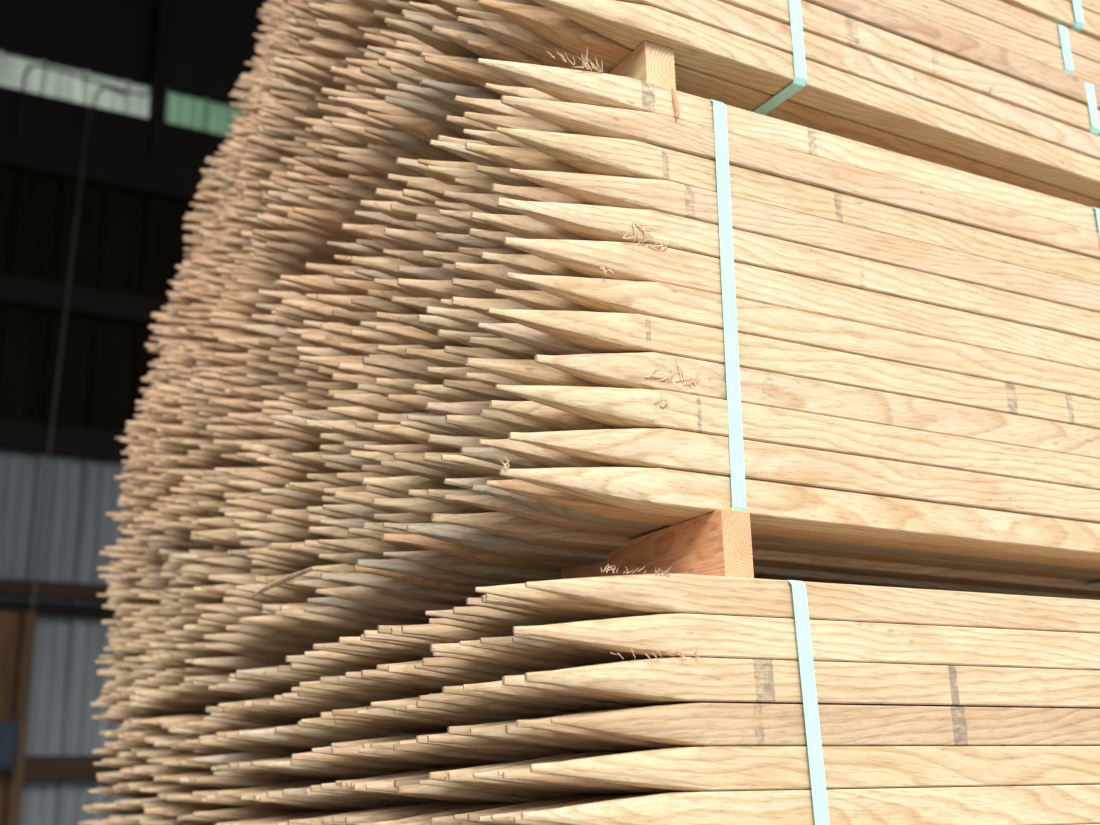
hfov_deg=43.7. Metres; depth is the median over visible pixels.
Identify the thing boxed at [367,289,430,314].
wooden stake
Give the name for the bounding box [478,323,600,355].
wooden stake
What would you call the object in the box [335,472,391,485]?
wooden stake
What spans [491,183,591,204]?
wooden stake
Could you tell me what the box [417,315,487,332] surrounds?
wooden stake
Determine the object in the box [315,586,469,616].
wooden stake
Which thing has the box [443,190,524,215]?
wooden stake
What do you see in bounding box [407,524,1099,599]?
wooden stake
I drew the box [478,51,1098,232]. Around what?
wooden stake
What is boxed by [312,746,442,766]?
wooden stake
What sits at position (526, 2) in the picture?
wooden stake
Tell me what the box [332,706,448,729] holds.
wooden stake
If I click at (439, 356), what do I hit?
wooden stake
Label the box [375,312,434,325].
wooden stake
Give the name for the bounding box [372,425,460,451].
wooden stake
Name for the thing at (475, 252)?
wooden stake
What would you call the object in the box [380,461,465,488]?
wooden stake
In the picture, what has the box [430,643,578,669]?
wooden stake
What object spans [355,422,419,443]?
wooden stake
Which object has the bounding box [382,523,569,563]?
wooden stake
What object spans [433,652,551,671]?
wooden stake
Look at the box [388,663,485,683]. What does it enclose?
wooden stake
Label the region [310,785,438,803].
wooden stake
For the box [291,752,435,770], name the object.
wooden stake
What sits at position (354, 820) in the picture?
wooden stake
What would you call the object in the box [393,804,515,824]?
wooden stake
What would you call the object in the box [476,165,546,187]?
wooden stake
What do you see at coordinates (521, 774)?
wooden stake
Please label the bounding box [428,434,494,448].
wooden stake
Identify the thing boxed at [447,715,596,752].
wooden stake
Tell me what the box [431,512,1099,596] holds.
wooden stake
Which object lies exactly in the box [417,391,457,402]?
wooden stake
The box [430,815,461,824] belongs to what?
wooden stake
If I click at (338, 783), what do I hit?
wooden stake
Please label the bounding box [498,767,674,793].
wooden stake
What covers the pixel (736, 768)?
wooden stake
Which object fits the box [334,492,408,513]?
wooden stake
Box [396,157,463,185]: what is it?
wooden stake
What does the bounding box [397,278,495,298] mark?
wooden stake
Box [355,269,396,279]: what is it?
wooden stake
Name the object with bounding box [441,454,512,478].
wooden stake
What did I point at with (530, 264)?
wooden stake
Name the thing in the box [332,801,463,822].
wooden stake
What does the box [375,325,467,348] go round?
wooden stake
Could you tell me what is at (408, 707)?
wooden stake
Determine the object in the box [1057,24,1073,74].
strap
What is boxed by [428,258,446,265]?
wooden stake
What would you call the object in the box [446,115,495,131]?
wooden stake
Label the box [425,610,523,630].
wooden stake
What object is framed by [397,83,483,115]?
wooden stake
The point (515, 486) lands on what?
wooden stake
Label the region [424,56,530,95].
wooden stake
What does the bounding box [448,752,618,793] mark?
wooden stake
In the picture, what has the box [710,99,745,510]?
strap
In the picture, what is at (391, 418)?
wooden stake
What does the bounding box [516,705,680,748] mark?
wooden stake
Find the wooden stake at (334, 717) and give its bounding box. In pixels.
[333,715,446,731]
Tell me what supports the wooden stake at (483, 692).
on the wooden stake
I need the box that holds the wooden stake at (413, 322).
[398,318,473,347]
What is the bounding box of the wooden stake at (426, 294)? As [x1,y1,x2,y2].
[399,285,441,299]
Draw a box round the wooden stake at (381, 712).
[356,708,466,725]
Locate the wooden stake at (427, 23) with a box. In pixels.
[403,14,488,35]
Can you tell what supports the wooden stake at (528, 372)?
on the wooden stake at (539, 413)
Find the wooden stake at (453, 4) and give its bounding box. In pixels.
[433,0,497,17]
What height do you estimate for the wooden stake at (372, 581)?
0.038 m
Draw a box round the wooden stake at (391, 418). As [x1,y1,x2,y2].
[377,412,441,424]
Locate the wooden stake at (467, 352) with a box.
[444,346,517,358]
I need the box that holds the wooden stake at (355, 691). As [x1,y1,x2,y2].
[299,681,413,700]
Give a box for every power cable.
[17,53,159,132]
[89,87,125,147]
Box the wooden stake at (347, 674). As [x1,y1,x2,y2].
[345,672,441,691]
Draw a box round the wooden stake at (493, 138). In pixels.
[463,129,533,148]
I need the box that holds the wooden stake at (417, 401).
[387,395,447,415]
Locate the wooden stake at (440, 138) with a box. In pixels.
[438,135,489,144]
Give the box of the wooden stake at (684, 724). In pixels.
[551,703,1099,746]
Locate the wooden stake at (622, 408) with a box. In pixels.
[495,385,1099,489]
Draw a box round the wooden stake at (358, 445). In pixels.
[343,441,384,451]
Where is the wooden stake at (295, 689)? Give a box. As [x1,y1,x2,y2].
[291,687,385,701]
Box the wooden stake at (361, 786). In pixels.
[353,774,500,803]
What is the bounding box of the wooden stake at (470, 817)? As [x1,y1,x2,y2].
[467,794,643,821]
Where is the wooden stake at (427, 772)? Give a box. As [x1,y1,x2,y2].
[351,766,470,787]
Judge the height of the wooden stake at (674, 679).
0.044 m
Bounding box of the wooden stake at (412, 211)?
[390,204,449,217]
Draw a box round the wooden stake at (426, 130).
[367,112,473,162]
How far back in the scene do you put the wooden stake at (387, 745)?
1.42 m
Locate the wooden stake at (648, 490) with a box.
[498,455,1099,560]
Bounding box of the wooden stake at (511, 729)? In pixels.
[505,724,648,750]
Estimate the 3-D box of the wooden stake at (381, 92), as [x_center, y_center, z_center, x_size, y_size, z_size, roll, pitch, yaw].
[0.441,-0.285,2.031,1.521,0.034,0.038,9,-20,-30]
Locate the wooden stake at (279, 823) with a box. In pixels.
[276,808,376,824]
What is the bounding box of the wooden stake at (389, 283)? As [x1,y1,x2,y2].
[374,278,431,297]
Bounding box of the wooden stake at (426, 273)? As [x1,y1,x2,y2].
[397,265,474,279]
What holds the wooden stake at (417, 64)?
on the wooden stake at (438, 98)
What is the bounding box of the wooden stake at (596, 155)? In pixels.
[496,127,1099,285]
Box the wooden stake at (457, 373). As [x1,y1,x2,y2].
[427,367,488,380]
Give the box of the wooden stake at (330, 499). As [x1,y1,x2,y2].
[322,496,355,504]
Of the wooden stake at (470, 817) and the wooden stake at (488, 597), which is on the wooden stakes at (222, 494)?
the wooden stake at (470, 817)
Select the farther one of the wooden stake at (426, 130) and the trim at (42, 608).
the trim at (42, 608)
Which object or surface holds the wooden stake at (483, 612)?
on the wooden stake at (451, 648)
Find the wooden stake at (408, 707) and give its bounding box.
[405,704,500,721]
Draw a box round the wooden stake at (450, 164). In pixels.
[418,159,477,168]
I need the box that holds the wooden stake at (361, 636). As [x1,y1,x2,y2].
[360,634,430,650]
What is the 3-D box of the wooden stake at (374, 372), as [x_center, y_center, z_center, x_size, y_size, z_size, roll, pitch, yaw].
[0.415,0.036,1.984,1.520,0.042,0.038,8,-19,-28]
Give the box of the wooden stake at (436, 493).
[427,489,497,511]
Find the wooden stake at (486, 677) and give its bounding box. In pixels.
[414,664,502,681]
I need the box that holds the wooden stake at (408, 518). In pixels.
[373,513,436,523]
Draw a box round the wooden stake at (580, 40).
[477,0,1099,208]
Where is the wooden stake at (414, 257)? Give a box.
[383,249,441,267]
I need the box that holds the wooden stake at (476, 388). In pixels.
[443,379,529,400]
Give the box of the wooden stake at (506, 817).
[491,795,632,822]
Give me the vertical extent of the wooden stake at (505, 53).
0.034 m
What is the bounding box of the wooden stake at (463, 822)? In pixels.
[461,821,487,824]
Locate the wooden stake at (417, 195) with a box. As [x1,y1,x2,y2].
[402,189,447,209]
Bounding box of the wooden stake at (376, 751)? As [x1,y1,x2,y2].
[358,747,498,765]
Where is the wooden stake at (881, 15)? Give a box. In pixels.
[803,0,1099,109]
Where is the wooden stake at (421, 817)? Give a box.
[371,803,520,824]
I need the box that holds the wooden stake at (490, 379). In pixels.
[465,373,526,386]
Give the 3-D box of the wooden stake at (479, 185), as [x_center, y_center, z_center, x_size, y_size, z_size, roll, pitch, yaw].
[0.567,-0.149,1.802,1.520,0.037,0.039,8,-19,-28]
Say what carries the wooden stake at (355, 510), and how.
on the wooden stake at (369, 546)
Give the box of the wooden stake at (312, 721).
[301,717,415,736]
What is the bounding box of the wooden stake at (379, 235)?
[368,231,425,250]
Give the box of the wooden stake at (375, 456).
[350,450,403,462]
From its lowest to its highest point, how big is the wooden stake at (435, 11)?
0.036 m
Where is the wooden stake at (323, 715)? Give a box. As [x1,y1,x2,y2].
[320,712,434,731]
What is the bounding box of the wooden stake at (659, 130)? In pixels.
[501,95,1099,259]
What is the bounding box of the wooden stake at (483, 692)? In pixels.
[483,692,601,709]
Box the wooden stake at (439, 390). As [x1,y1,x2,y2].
[413,384,489,401]
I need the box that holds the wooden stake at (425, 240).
[383,228,460,252]
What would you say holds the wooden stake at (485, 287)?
on the wooden stake at (471, 318)
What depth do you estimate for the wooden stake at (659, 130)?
1.51 m
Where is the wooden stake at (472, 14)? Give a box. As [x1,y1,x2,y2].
[456,7,516,23]
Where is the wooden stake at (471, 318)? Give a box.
[426,306,504,337]
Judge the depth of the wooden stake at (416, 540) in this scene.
1.50 m
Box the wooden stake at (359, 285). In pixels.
[333,278,395,299]
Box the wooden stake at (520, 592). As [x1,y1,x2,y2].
[475,583,655,617]
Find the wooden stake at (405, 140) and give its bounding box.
[364,128,470,161]
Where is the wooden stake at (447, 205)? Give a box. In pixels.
[434,201,484,211]
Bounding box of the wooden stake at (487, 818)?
[478,794,649,824]
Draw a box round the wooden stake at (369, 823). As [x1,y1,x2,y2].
[355,803,500,824]
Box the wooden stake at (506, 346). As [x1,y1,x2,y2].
[469,337,550,359]
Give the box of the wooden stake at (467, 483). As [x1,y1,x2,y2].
[444,476,511,489]
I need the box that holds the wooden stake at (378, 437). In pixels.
[332,425,418,444]
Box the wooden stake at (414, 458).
[393,452,485,477]
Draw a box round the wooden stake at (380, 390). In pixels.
[357,384,413,396]
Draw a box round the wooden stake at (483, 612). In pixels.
[453,606,557,625]
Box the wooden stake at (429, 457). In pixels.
[422,453,499,476]
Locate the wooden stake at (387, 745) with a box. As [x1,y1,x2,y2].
[370,739,499,763]
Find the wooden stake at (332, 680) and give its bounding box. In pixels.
[320,676,420,696]
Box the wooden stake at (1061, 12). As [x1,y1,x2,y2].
[999,0,1099,40]
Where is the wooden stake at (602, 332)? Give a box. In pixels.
[488,308,1099,429]
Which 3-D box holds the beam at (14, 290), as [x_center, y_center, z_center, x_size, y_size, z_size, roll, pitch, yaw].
[0.819,-0.212,12.085,16.200,0.190,0.068,8,-19,-29]
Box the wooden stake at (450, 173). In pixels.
[427,165,502,193]
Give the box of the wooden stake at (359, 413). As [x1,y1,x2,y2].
[327,406,383,421]
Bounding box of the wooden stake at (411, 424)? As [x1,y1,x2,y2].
[400,421,464,436]
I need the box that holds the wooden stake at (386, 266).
[351,256,423,279]
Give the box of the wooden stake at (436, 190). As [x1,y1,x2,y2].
[407,180,482,202]
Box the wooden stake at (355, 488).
[323,486,365,494]
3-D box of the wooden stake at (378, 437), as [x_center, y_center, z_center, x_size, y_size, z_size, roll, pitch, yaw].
[0.410,0.114,1.957,1.520,0.038,0.039,8,-19,-28]
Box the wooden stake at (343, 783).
[341,766,459,788]
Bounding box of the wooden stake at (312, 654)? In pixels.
[304,651,393,665]
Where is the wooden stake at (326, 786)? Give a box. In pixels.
[320,783,444,800]
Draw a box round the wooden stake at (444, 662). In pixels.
[422,657,528,675]
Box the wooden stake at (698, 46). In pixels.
[533,0,1099,199]
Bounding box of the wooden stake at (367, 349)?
[340,343,390,354]
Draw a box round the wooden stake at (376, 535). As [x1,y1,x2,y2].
[348,528,427,550]
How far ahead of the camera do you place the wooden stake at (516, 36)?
1.48 m
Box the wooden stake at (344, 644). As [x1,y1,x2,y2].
[344,644,430,657]
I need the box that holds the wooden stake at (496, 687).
[463,680,632,709]
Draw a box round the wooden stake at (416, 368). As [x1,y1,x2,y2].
[362,357,454,384]
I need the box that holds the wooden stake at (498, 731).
[469,709,636,751]
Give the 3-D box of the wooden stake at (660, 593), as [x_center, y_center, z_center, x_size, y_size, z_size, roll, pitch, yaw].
[0.658,0.230,1.536,1.520,0.042,0.034,7,-18,-26]
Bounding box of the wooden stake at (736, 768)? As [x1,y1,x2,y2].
[529,746,1099,791]
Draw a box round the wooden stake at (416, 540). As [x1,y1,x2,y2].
[382,533,571,570]
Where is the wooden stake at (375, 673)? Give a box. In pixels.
[362,670,461,687]
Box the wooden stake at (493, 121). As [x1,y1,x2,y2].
[464,112,575,133]
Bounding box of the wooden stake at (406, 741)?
[398,740,415,743]
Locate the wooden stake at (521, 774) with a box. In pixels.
[502,749,1099,792]
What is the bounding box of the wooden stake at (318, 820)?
[287,805,409,824]
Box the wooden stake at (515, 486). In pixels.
[486,479,1099,568]
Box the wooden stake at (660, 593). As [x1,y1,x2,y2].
[525,564,1099,633]
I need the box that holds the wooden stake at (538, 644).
[512,637,632,661]
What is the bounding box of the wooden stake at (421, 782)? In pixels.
[419,779,561,799]
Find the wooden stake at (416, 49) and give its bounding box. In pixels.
[395,40,447,56]
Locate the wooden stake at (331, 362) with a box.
[299,356,367,374]
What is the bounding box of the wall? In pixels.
[0,0,269,824]
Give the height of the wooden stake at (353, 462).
0.039 m
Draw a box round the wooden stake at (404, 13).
[404,13,438,19]
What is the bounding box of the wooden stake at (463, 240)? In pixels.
[435,232,506,248]
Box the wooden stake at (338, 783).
[335,775,385,785]
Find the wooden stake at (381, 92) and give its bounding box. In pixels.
[374,88,428,101]
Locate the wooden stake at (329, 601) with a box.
[307,597,439,623]
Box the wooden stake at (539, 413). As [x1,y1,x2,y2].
[489,400,619,430]
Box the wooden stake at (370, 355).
[368,354,402,358]
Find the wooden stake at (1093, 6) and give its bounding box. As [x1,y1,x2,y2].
[1065,0,1099,14]
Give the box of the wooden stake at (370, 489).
[365,485,413,497]
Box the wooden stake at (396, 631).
[391,627,458,642]
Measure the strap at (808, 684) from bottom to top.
0.465 m
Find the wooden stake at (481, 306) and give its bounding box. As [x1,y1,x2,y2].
[451,297,534,322]
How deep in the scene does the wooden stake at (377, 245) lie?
1.69 m
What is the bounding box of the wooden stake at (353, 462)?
[321,454,380,471]
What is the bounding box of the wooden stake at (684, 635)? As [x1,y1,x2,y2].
[513,613,1099,669]
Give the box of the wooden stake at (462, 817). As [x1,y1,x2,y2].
[453,795,606,824]
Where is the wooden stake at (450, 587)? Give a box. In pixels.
[354,565,484,596]
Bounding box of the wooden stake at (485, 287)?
[451,278,512,298]
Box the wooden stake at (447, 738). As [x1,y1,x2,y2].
[427,733,569,756]
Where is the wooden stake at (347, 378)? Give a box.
[332,373,374,384]
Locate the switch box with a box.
[0,721,17,770]
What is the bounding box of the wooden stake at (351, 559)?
[318,552,382,565]
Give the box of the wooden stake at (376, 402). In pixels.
[333,393,427,413]
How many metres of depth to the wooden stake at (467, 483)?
1.40 m
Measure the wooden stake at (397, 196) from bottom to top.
0.036 m
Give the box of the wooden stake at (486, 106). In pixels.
[455,95,539,118]
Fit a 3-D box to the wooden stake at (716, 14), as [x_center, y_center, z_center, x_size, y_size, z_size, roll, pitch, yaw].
[0.610,-0.366,1.776,1.519,0.034,0.038,9,-20,-30]
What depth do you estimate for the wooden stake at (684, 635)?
1.32 m
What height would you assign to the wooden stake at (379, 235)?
0.039 m
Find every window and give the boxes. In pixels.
[0,50,149,117]
[165,90,245,134]
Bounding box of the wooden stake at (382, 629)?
[377,624,444,643]
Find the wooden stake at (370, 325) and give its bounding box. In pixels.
[360,321,413,342]
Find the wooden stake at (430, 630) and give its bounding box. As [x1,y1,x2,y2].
[401,624,502,641]
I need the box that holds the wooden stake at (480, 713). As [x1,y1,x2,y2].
[416,701,535,721]
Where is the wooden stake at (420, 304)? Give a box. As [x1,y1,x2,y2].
[391,296,455,311]
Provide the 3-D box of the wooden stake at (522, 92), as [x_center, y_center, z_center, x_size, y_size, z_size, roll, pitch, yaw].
[0.600,-0.237,1.756,1.521,0.035,0.038,8,-19,-28]
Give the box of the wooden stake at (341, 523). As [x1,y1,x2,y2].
[320,518,375,529]
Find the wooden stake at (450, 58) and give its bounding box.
[421,52,479,64]
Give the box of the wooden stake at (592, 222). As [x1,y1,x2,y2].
[496,197,1099,340]
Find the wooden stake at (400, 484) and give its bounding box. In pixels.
[362,475,459,497]
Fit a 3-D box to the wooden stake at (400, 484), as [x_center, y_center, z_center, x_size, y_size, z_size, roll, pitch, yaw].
[0.458,0.170,1.873,1.520,0.040,0.038,8,-19,-28]
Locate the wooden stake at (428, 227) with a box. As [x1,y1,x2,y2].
[414,223,454,233]
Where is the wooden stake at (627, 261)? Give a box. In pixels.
[504,229,1099,371]
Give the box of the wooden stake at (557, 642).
[514,634,654,659]
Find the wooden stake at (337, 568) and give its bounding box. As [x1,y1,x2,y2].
[315,564,361,572]
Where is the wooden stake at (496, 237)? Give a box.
[469,228,529,253]
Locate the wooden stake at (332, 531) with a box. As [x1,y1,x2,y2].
[308,526,368,538]
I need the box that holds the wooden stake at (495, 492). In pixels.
[472,485,1099,575]
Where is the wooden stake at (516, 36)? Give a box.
[457,16,779,119]
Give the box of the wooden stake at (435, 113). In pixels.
[385,96,480,140]
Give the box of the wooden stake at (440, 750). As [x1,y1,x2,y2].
[393,743,528,762]
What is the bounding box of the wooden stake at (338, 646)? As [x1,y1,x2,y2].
[323,643,426,660]
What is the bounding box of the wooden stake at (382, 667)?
[376,660,463,684]
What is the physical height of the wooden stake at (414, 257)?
0.039 m
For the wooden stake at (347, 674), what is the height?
0.039 m
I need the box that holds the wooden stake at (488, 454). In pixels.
[460,447,551,468]
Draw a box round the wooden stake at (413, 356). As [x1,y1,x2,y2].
[413,356,447,366]
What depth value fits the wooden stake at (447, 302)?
1.45 m
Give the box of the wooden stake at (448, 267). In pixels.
[442,263,488,280]
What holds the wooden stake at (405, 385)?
on the wooden stake at (391, 418)
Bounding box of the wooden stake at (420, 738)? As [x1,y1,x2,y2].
[416,733,542,759]
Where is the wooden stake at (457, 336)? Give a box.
[437,329,502,347]
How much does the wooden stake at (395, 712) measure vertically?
0.040 m
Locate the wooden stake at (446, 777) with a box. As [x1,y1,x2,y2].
[445,776,614,794]
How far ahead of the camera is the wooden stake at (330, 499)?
1.70 m
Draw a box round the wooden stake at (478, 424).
[445,415,529,438]
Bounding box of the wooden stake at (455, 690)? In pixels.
[442,685,592,712]
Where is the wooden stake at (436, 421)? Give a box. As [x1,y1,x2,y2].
[407,415,488,436]
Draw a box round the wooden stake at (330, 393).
[327,390,374,405]
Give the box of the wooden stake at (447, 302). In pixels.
[440,299,464,308]
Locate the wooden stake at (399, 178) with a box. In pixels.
[387,174,447,184]
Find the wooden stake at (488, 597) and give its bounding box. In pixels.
[485,593,613,619]
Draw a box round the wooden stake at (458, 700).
[419,693,569,716]
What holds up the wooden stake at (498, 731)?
on the wooden stake at (488, 775)
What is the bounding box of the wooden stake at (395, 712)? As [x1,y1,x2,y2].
[393,710,461,723]
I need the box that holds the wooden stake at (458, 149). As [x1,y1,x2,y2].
[430,140,510,167]
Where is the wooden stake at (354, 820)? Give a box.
[345,803,479,824]
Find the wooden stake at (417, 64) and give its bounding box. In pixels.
[384,51,483,87]
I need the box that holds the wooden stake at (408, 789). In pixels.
[398,784,541,803]
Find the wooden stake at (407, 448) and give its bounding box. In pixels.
[363,444,448,454]
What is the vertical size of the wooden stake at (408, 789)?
0.039 m
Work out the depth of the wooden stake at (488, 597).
1.27 m
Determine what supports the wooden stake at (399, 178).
on the wooden stake at (412, 211)
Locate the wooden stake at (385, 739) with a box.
[331,731,447,747]
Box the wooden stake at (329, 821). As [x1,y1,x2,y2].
[323,819,344,824]
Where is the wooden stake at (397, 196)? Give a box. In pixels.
[375,188,434,206]
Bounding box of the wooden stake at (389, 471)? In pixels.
[361,465,414,476]
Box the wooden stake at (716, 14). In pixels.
[615,0,1099,159]
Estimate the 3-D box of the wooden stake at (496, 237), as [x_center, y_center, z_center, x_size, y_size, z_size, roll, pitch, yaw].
[0.585,-0.087,1.746,1.521,0.036,0.038,8,-19,-28]
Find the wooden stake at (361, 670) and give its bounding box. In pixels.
[361,670,441,688]
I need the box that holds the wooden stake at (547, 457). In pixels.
[479,439,613,467]
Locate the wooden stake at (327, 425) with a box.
[306,420,370,440]
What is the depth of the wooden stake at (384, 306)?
1.67 m
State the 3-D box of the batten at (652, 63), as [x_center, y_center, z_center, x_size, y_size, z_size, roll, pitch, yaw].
[-0.118,-0.243,1.861,0.037,0.054,0.960,8,-19,-29]
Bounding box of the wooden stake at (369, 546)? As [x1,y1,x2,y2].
[318,538,411,558]
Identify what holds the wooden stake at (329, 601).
on the wooden stake at (308, 657)
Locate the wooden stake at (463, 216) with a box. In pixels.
[438,209,506,231]
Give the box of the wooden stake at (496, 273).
[454,262,541,290]
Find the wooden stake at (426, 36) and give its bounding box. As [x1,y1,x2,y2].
[384,18,485,58]
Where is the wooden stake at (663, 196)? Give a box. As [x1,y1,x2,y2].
[508,169,1099,312]
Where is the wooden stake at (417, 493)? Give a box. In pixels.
[408,489,490,512]
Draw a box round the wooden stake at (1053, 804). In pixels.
[521,785,1099,824]
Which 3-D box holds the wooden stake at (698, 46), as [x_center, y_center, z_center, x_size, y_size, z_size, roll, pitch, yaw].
[0.614,-0.331,1.770,1.520,0.035,0.038,9,-20,-30]
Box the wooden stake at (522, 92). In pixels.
[485,83,562,101]
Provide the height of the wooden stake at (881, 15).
0.039 m
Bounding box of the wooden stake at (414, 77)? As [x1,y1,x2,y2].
[390,67,436,87]
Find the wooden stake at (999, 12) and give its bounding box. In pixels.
[939,0,1099,63]
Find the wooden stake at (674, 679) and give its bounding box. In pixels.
[524,657,1099,708]
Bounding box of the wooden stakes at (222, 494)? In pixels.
[78,0,1099,824]
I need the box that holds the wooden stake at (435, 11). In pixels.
[408,1,457,21]
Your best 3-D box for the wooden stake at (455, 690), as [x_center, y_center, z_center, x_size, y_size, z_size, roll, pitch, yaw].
[0.578,0.345,1.637,1.521,0.040,0.030,7,-19,-26]
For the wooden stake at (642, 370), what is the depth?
1.43 m
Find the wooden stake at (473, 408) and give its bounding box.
[426,401,494,415]
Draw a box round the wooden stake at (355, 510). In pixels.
[322,504,390,522]
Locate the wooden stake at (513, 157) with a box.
[465,143,587,173]
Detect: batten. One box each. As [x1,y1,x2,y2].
[561,509,753,578]
[608,41,675,89]
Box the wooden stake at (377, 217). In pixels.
[354,211,405,229]
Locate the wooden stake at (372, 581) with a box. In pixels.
[321,572,480,605]
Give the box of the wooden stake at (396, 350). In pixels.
[377,345,433,358]
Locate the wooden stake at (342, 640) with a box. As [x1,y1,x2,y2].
[339,637,436,657]
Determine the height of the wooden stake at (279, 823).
0.038 m
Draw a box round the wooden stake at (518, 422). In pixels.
[480,409,561,432]
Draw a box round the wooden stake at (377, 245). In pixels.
[356,239,410,258]
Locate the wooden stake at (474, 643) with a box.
[459,640,595,666]
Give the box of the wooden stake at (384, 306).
[351,298,422,314]
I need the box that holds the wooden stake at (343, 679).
[337,676,441,694]
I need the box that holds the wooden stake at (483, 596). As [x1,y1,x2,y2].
[481,595,588,620]
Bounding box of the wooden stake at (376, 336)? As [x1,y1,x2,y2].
[351,330,419,344]
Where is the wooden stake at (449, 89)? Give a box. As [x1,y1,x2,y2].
[420,78,501,99]
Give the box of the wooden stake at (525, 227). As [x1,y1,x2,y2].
[471,212,592,240]
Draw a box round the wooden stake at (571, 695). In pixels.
[571,695,641,706]
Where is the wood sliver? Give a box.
[250,566,315,597]
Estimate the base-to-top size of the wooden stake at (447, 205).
0.037 m
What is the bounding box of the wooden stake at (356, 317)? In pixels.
[332,310,395,323]
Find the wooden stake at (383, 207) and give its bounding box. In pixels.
[360,200,420,221]
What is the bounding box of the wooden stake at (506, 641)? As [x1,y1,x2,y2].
[480,636,613,664]
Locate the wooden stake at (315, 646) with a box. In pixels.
[313,642,416,662]
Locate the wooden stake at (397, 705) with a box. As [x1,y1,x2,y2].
[370,697,493,724]
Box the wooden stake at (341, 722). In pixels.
[334,720,427,733]
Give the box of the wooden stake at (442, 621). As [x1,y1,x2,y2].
[429,618,513,636]
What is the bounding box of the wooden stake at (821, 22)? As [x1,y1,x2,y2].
[718,0,1099,136]
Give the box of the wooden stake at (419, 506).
[372,497,475,517]
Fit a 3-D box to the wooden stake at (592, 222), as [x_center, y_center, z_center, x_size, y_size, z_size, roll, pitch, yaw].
[0.618,-0.105,1.670,1.521,0.045,0.045,8,-19,-28]
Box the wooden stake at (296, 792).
[282,787,413,806]
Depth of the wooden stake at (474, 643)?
1.31 m
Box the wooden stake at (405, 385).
[375,378,436,394]
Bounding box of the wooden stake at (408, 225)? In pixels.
[391,220,429,231]
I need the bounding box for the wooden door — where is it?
[0,611,36,824]
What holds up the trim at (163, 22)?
attached to the wall
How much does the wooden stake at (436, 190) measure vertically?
0.036 m
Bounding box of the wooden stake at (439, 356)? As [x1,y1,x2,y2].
[405,348,466,366]
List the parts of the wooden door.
door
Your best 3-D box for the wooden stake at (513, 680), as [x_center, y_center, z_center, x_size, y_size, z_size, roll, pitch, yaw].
[0.639,0.314,1.537,1.520,0.040,0.031,7,-18,-26]
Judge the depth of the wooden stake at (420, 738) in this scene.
1.37 m
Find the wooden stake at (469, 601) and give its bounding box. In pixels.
[466,598,580,623]
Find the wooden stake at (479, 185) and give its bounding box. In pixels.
[454,178,512,193]
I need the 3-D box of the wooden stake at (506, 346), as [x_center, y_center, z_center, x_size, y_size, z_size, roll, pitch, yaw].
[0.586,0.022,1.712,1.519,0.037,0.039,8,-19,-28]
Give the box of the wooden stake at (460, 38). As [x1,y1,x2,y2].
[432,26,510,60]
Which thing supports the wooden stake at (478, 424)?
on the wooden stake at (475, 463)
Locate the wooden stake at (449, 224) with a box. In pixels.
[416,213,481,234]
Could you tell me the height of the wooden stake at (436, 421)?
0.038 m
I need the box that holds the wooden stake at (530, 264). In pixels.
[481,252,592,277]
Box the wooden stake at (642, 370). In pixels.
[534,352,1099,458]
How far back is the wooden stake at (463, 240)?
1.48 m
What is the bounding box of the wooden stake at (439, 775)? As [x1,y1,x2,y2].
[429,760,619,796]
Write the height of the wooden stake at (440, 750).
0.038 m
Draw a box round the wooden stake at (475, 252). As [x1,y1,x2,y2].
[458,247,519,263]
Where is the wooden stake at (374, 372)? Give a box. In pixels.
[338,362,416,378]
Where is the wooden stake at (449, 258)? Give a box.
[422,250,492,263]
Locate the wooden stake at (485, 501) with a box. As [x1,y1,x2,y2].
[444,495,1099,581]
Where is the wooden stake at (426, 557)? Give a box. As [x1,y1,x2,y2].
[383,550,560,583]
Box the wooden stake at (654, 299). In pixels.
[506,272,1099,399]
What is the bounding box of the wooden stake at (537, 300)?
[494,289,596,311]
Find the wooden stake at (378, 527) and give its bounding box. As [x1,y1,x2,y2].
[363,522,412,533]
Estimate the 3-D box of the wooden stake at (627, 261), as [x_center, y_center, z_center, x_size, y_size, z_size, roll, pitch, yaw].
[0.624,-0.071,1.665,1.520,0.056,0.045,8,-19,-28]
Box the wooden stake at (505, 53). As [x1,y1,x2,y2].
[467,40,551,66]
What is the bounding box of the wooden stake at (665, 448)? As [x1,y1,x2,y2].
[509,428,1099,523]
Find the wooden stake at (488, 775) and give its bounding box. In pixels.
[473,752,640,793]
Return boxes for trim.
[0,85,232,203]
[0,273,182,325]
[0,419,131,461]
[0,578,109,600]
[0,600,118,618]
[5,756,120,781]
[148,0,172,176]
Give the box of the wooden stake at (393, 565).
[357,559,518,587]
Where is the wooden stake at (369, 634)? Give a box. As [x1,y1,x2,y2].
[363,630,443,646]
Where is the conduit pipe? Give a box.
[13,107,89,824]
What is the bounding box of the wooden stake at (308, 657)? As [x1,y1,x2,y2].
[308,657,375,666]
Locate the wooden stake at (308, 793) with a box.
[306,788,416,804]
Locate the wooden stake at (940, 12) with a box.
[879,0,1099,84]
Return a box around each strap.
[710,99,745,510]
[753,0,806,114]
[787,580,829,824]
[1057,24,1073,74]
[1070,0,1083,31]
[1085,82,1099,134]
[1086,582,1099,585]
[1091,207,1099,236]
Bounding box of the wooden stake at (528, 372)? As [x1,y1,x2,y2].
[465,358,601,386]
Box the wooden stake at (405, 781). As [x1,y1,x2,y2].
[394,776,509,802]
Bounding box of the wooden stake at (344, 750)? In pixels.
[332,737,465,766]
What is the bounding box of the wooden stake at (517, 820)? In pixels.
[514,794,653,824]
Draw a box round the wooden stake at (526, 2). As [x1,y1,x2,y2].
[496,0,540,6]
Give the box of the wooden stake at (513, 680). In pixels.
[502,675,681,705]
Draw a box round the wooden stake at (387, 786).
[366,765,493,801]

